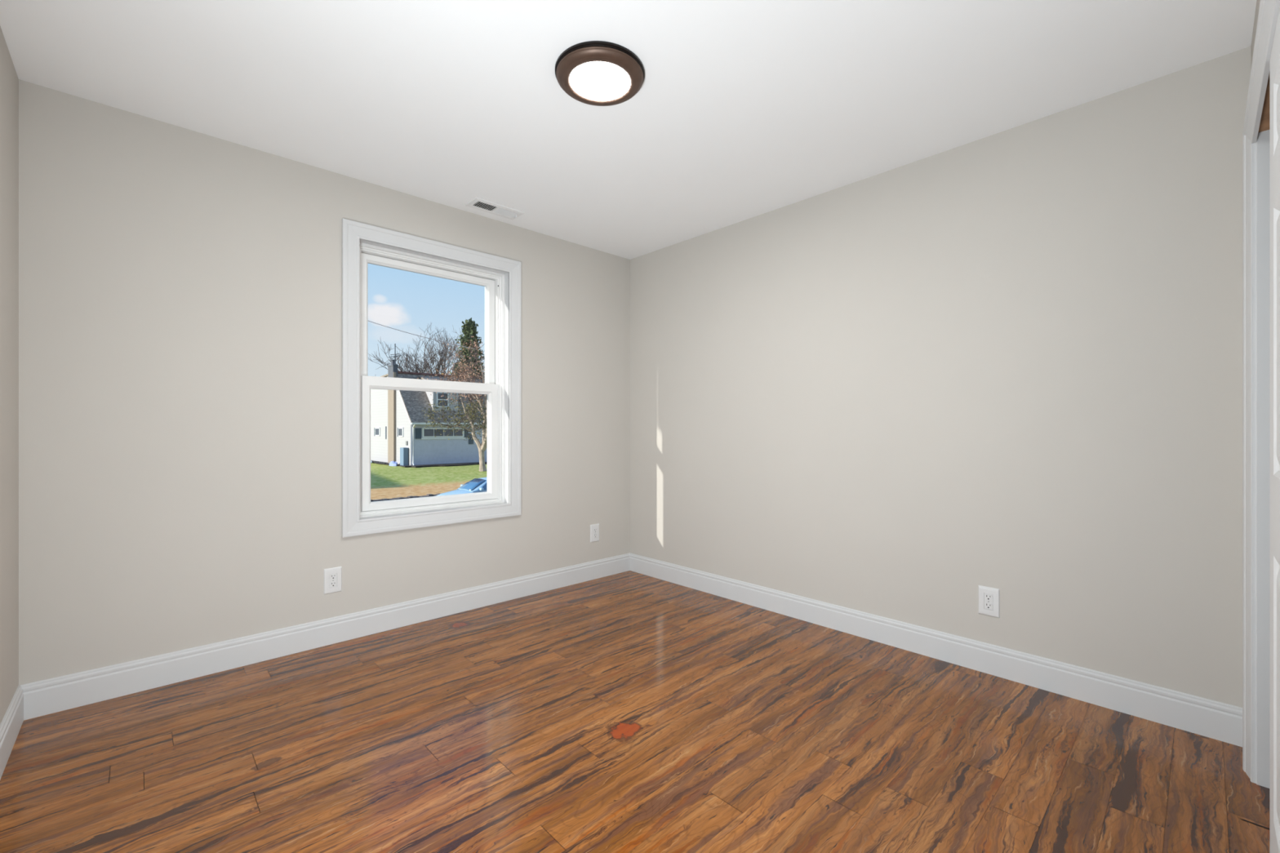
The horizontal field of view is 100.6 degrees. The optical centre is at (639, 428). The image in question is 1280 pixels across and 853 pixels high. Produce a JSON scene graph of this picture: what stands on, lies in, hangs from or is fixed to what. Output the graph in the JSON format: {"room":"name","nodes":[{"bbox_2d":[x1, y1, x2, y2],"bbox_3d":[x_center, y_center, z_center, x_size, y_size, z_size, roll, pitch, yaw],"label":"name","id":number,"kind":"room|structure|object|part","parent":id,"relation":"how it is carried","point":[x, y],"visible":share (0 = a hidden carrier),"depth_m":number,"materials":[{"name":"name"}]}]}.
{"room":"empty bedroom","nodes":[
{"label":"empty bedroom","id":0,"kind":"room"},
{"bbox_2d":[0,26,18,724],"bbox_3d":[-1.037,-0.100,0.529,0.120,2.460,3.994,0,0,-43],"label":"wall","id":1,"kind":"structure","parent":0,"point":[9,80],"depth_m":1.85,"materials":[{"name":"beige paint"}]},
{"bbox_2d":[0,685,23,779],"bbox_3d":[-1.617,1.044,1.241,0.014,0.133,2.164,0,0,-43],"label":"baseboard","id":2,"kind":"structure","parent":1,"relation":"attached to","point":[11,725],"depth_m":1.83,"materials":[{"name":"white paint"}]},
{"bbox_2d":[18,79,630,685],"bbox_3d":[-1.277,-0.100,3.160,3.463,2.460,0.160,0,0,-43],"label":"wall","id":3,"kind":"structure","parent":0,"point":[180,288],"depth_m":2.42,"materials":[{"name":"beige paint"}]},
{"bbox_2d":[19,552,630,719],"bbox_3d":[-1.217,1.044,3.096,3.143,0.133,0.014,0,0,-43],"label":"baseboard","id":4,"kind":"structure","parent":3,"relation":"attached to","point":[55,695],"depth_m":2.58,"materials":[{"name":"white paint"}]},
{"bbox_2d":[324,566,342,594],"bbox_3d":[-1.588,0.785,2.750,0.083,0.130,0.009,0,0,-43],"label":"electrical outlet","id":5,"kind":"object","parent":3,"relation":"attached to","point":[332,576],"visible":1,"depth_m":2.75,"materials":[{"name":"white plastic"}]},
{"bbox_2d":[328,573,337,587],"bbox_3d":[-1.588,0.785,2.751,0.035,0.071,0.005,0,0,-43],"label":"receptacle","id":6,"kind":"object","parent":5,"relation":"attached to","point":[332,576],"depth_m":2.75,"materials":[{"name":"white plastic"}]},
{"bbox_2d":[329,581,337,586],"bbox_3d":[-1.586,0.804,2.748,0.033,0.027,0.002,0,0,-43],"label":"socket","id":7,"kind":"object","parent":5,"relation":"attached to","point":[332,584],"depth_m":2.75,"materials":[{"name":"white plastic"}]},
{"bbox_2d":[329,573,337,579],"bbox_3d":[-1.586,0.765,2.748,0.033,0.027,0.002,0,0,-43],"label":"socket","id":8,"kind":"object","parent":5,"relation":"attached to","point":[332,576],"depth_m":2.75,"materials":[{"name":"white plastic"}]},
{"bbox_2d":[342,217,521,537],"bbox_3d":[-1.223,-0.265,3.195,1.057,1.665,0.175,0,0,-43],"label":"window","id":9,"kind":"structure","parent":3,"relation":"in","point":[363,244],"depth_m":3.13,"materials":[{"name":"white paint"}]},
{"bbox_3d":[-1.269,-0.609,3.243,0.821,0.742,0.035,0,0,-43],"label":"sash","id":10,"kind":"part","parent":9,"relation":"part of","materials":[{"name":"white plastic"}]},
{"bbox_3d":[-1.240,0.082,3.213,0.821,0.748,0.036,0,0,-43],"label":"sash","id":11,"kind":"part","parent":9,"relation":"part of","materials":[{"name":"white plastic"}]},
{"bbox_3d":[-1.249,-0.265,3.222,0.915,1.523,0.100,0,0,-43],"label":"frame","id":12,"kind":"part","parent":9,"relation":"part of","materials":[{"name":"white plastic"}]},
{"bbox_2d":[590,523,599,542],"bbox_3d":[-0.333,0.772,3.935,0.083,0.130,0.009,0,0,-43],"label":"electrical outlet","id":13,"kind":"object","parent":3,"relation":"attached to","point":[594,528],"visible":1,"depth_m":3.93,"materials":[{"name":"white plastic"}]},
{"bbox_2d":[0,0,1256,259],"bbox_3d":[-0.336,-1.390,1.246,4.722,0.120,4.234,0,0,-43],"label":"ceiling","id":14,"kind":"structure","parent":0,"point":[741,110],"depth_m":2.04,"materials":[{"name":"paint"}]},
{"bbox_2d":[465,197,524,219],"bbox_3d":[-0.875,-1.322,3.215,0.317,0.016,0.143,0,0,-43],"label":"ceiling vent","id":15,"kind":"object","parent":14,"relation":"in","point":[477,203],"visible":1,"depth_m":3.20,"materials":[{"name":"white metal"}]},
{"bbox_2d":[555,40,644,106],"bbox_3d":[-0.149,-1.311,1.988,0.334,0.039,0.334,0,0,-43],"label":"ceiling light","id":16,"kind":"object","parent":14,"relation":"in","point":[592,73],"visible":1,"depth_m":1.94,"materials":[{"name":"brown metal"}]},
{"bbox_2d":[569,62,630,100],"bbox_3d":[-0.149,-1.297,1.988,0.227,0.010,0.227,0,0,-43],"label":"diffuser","id":17,"kind":"object","parent":16,"relation":"attached to","point":[588,81],"depth_m":1.98,"materials":[{"name":"white glass"}]},
{"bbox_3d":[-0.149,-1.323,1.988,0.334,0.015,0.334,0,0,-43],"label":"plate","id":18,"kind":"part","parent":16,"relation":"part of","materials":[{"name":"brown metal"}]},
{"bbox_2d":[0,570,1269,852],"bbox_3d":[-0.338,1.120,1.190,4.482,0.020,3.994,0,0,-43],"label":"floor","id":19,"kind":"structure","parent":0,"point":[629,711],"depth_m":1.83,"materials":[{"name":"laminate"}]},
{"bbox_2d":[630,45,1251,707],"bbox_3d":[1.350,-0.100,2.783,0.160,2.460,3.994,0,0,-43],"label":"wall","id":20,"kind":"structure","parent":0,"point":[1010,361],"depth_m":2.39,"materials":[{"name":"beige paint"}]},
{"bbox_2d":[630,553,1242,746],"bbox_3d":[1.017,1.044,3.009,0.014,0.133,3.208,0,0,-43],"label":"baseboard","id":21,"kind":"structure","parent":20,"relation":"attached to","point":[1213,719],"depth_m":2.40,"materials":[{"name":"white paint"}]},
{"bbox_2d":[977,585,999,617],"bbox_3d":[1.583,0.785,2.413,0.009,0.130,0.083,0,0,-43],"label":"electrical outlet","id":22,"kind":"object","parent":20,"relation":"attached to","point":[988,598],"visible":1,"depth_m":2.41,"materials":[{"name":"white plastic"}]},
{"bbox_2d":[984,602,992,609],"bbox_3d":[1.581,0.804,2.411,0.002,0.027,0.033,0,0,-43],"label":"socket","id":23,"kind":"object","parent":22,"relation":"attached to","point":[988,606],"depth_m":2.41,"materials":[{"name":"white plastic"}]},
{"bbox_2d":[984,594,992,600],"bbox_3d":[1.581,0.765,2.411,0.002,0.027,0.033,0,0,-43],"label":"socket","id":24,"kind":"object","parent":22,"relation":"attached to","point":[987,597],"depth_m":2.41,"materials":[{"name":"white plastic"}]},
{"bbox_2d":[984,593,993,610],"bbox_3d":[1.583,0.785,2.414,0.005,0.071,0.035,0,0,-43],"label":"receptacle","id":25,"kind":"object","parent":22,"relation":"attached to","point":[988,597],"depth_m":2.41,"materials":[{"name":"white plastic"}]},
{"bbox_2d":[1251,0,1260,63],"bbox_3d":[1.018,-0.100,0.729,3.143,2.460,0.110,0,0,-43],"label":"wall","id":26,"kind":"structure","parent":0,"point":[1258,2],"depth_m":1.70,"materials":[{"name":"beige paint"}]},
{"bbox_2d":[1242,0,1279,783],"bbox_3d":[1.258,0.070,1.048,1.984,2.081,0.026,0,0,-43],"label":"trim","id":27,"kind":"structure","parent":26,"relation":"attached to","point":[1268,10],"depth_m":1.68,"materials":[{"name":"white paint"}]},
{"bbox_2d":[1256,129,1269,788],"bbox_3d":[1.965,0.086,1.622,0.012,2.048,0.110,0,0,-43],"label":"closet door","id":28,"kind":"structure","parent":26,"relation":"attached to","point":[1263,138],"depth_m":1.65,"materials":[{"name":"white paint"}]},
{"bbox_2d":[1257,74,1269,132],"bbox_3d":[1.305,-0.930,0.998,1.804,0.016,0.109,0,0,-43],"label":"trim","id":29,"kind":"structure","parent":26,"relation":"attached to","point":[1264,120],"depth_m":1.56,"materials":[{"name":"brown wood"}]},
{"bbox_2d":[1269,6,1279,852],"bbox_3d":[1.209,0.096,0.967,0.915,2.008,0.037,0,0,-43],"label":"door","id":30,"kind":"structure","parent":26,"relation":"in","point":[1274,62],"depth_m":1.22,"materials":[{"name":"white paint"}]},
{"label":"outside","id":31,"kind":"structure","parent":0,"visible":0},
{"bbox_2d":[370,462,487,499],"bbox_3d":[-70.201,3.850,132.648,360.000,0.300,230.700,0,0,-43],"label":"ground","id":32,"kind":"structure","parent":31,"point":[387,482],"depth_m":39.29,"materials":[{"name":"green plant"}]},
{"bbox_2d":[388,461,398,466],"bbox_3d":[-24.580,3.443,52.970,0.612,0.513,1.955,0,0,-43],"label":"sack","id":33,"kind":"object","parent":32,"relation":"on","point":[392,463],"visible":1,"depth_m":52.58,"materials":[{"name":"white plastic"}]},
{"bbox_2d":[368,327,484,376],"bbox_3d":[-31.168,-5.200,75.713,17.155,17.820,17.706,0,0,-43],"label":"bare tree","id":34,"kind":"object","parent":32,"relation":"on","point":[426,366],"visible":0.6,"depth_m":74.24,"materials":[{"name":"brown plant"}]},
{"bbox_2d":[370,343,487,466],"bbox_3d":[-21.015,-2.520,61.653,16.726,12.440,14.280,0,0,-43],"label":"house","id":35,"kind":"structure","parent":32,"relation":"on","point":[394,437],"depth_m":54.38,"materials":[{"name":"white"}]},
{"bbox_2d":[385,426,386,439],"bbox_3d":[-27.017,0.435,56.558,0.070,1.350,0.150,0,0,-43],"label":"shutter","id":36,"kind":"object","parent":35,"relation":"hanging from","point":[385,426],"depth_m":56.53,"materials":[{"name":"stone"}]},
{"bbox_2d":[415,428,421,439],"bbox_3d":[-21.674,0.470,51.969,0.580,1.040,0.080,0,0,-43],"label":"shutter","id":37,"kind":"object","parent":35,"relation":"hanging from","point":[418,431],"depth_m":51.93,"materials":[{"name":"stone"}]},
{"bbox_3d":[-20.903,0.400,52.628,0.948,0.700,0.060,0,0,-43],"label":"pane","id":38,"kind":"part","parent":35,"relation":"part of","materials":[{"name":"clear glass"}]},
{"bbox_3d":[-20.170,0.400,53.320,0.948,0.700,0.060,0,0,-43],"label":"pane","id":39,"kind":"part","parent":35,"relation":"part of","materials":[{"name":"clear glass"}]},
{"bbox_3d":[-20.153,-2.965,54.312,1.010,1.310,0.060,0,0,-43],"label":"dormer pane","id":40,"kind":"part","parent":35,"relation":"part of","materials":[{"name":"clear glass"}]},
{"bbox_3d":[-19.841,0.980,53.727,4.500,0.140,0.120,0,0,-43],"label":"window sill","id":41,"kind":"part","parent":35,"relation":"part of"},
{"bbox_3d":[-19.438,0.400,54.011,0.948,0.700,0.060,0,0,-43],"label":"pane","id":42,"kind":"part","parent":35,"relation":"part of","materials":[{"name":"clear glass"}]},
{"bbox_3d":[-18.705,0.400,54.703,0.948,0.700,0.060,0,0,-43],"label":"pane","id":43,"kind":"part","parent":35,"relation":"part of","materials":[{"name":"clear glass"}]},
{"bbox_2d":[464,428,468,437],"bbox_3d":[-18.093,0.430,55.349,0.430,0.960,0.080,0,0,-43],"label":"shutter","id":44,"kind":"object","parent":35,"relation":"hanging from","point":[465,432],"depth_m":55.33,"materials":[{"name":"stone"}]},
{"bbox_2d":[371,460,487,467],"bbox_3d":[-17.130,3.605,64.599,27.431,0.110,16.529,0,0,-43],"label":"garden bed","id":45,"kind":"object","parent":32,"relation":"on","point":[473,463],"visible":0.3,"depth_m":52.47,"materials":[{"name":"brown soil"}]},
{"bbox_2d":[395,323,484,374],"bbox_3d":[-35.936,-8.003,102.598,20.877,23.425,19.760,0,0,-43],"label":"bare tree","id":46,"kind":"object","parent":32,"relation":"on","point":[452,339],"visible":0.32,"depth_m":97.80,"materials":[{"name":"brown plant"}]},
{"bbox_2d":[412,335,487,471],"bbox_3d":[-14.501,-2.134,46.007,8.912,11.734,7.660,0,0,11],"label":"tree","id":47,"kind":"object","parent":32,"relation":"on","point":[482,446],"visible":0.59,"depth_m":45.91,"materials":[{"name":"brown plant"}]},
{"bbox_2d":[449,317,484,377],"bbox_3d":[-28.570,-7.575,89.597,9.989,22.549,10.319,0,0,-43],"label":"evergreen tree","id":48,"kind":"object","parent":32,"relation":"on","point":[469,328],"visible":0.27,"depth_m":89.25,"materials":[{"name":"green plant"}]},
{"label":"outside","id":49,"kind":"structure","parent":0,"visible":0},
{"bbox_2d":[368,320,475,349],"bbox_3d":[-28.089,-11.940,66.034,19.482,5.375,0.090,0,0,24],"label":"overhead cable","id":50,"kind":"object","parent":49,"point":[368,321],"visible":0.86,"depth_m":65.61,"materials":[{"name":"black rubber"}]},
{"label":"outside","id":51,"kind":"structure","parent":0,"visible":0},
{"bbox_3d":[17.728,3.925,39.492,360.000,0.250,25.100,0,0,-43],"label":"road","id":52,"kind":"object","parent":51,"visible":0},
{"bbox_2d":[370,493,439,502],"bbox_3d":[-9.104,3.755,31.615,50.160,0.290,0.420,0,0,-43],"label":"road edge","id":53,"kind":"structure","parent":52,"relation":"on","point":[427,495],"depth_m":28.33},
{"bbox_2d":[435,476,487,496],"bbox_3d":[-7.426,3.065,25.444,4.530,1.470,2.160,0,0,-43],"label":"car","id":54,"kind":"object","parent":52,"relation":"on","point":[476,485],"visible":0.12,"depth_m":24.63,"materials":[{"name":"blue paint"}]}
]}

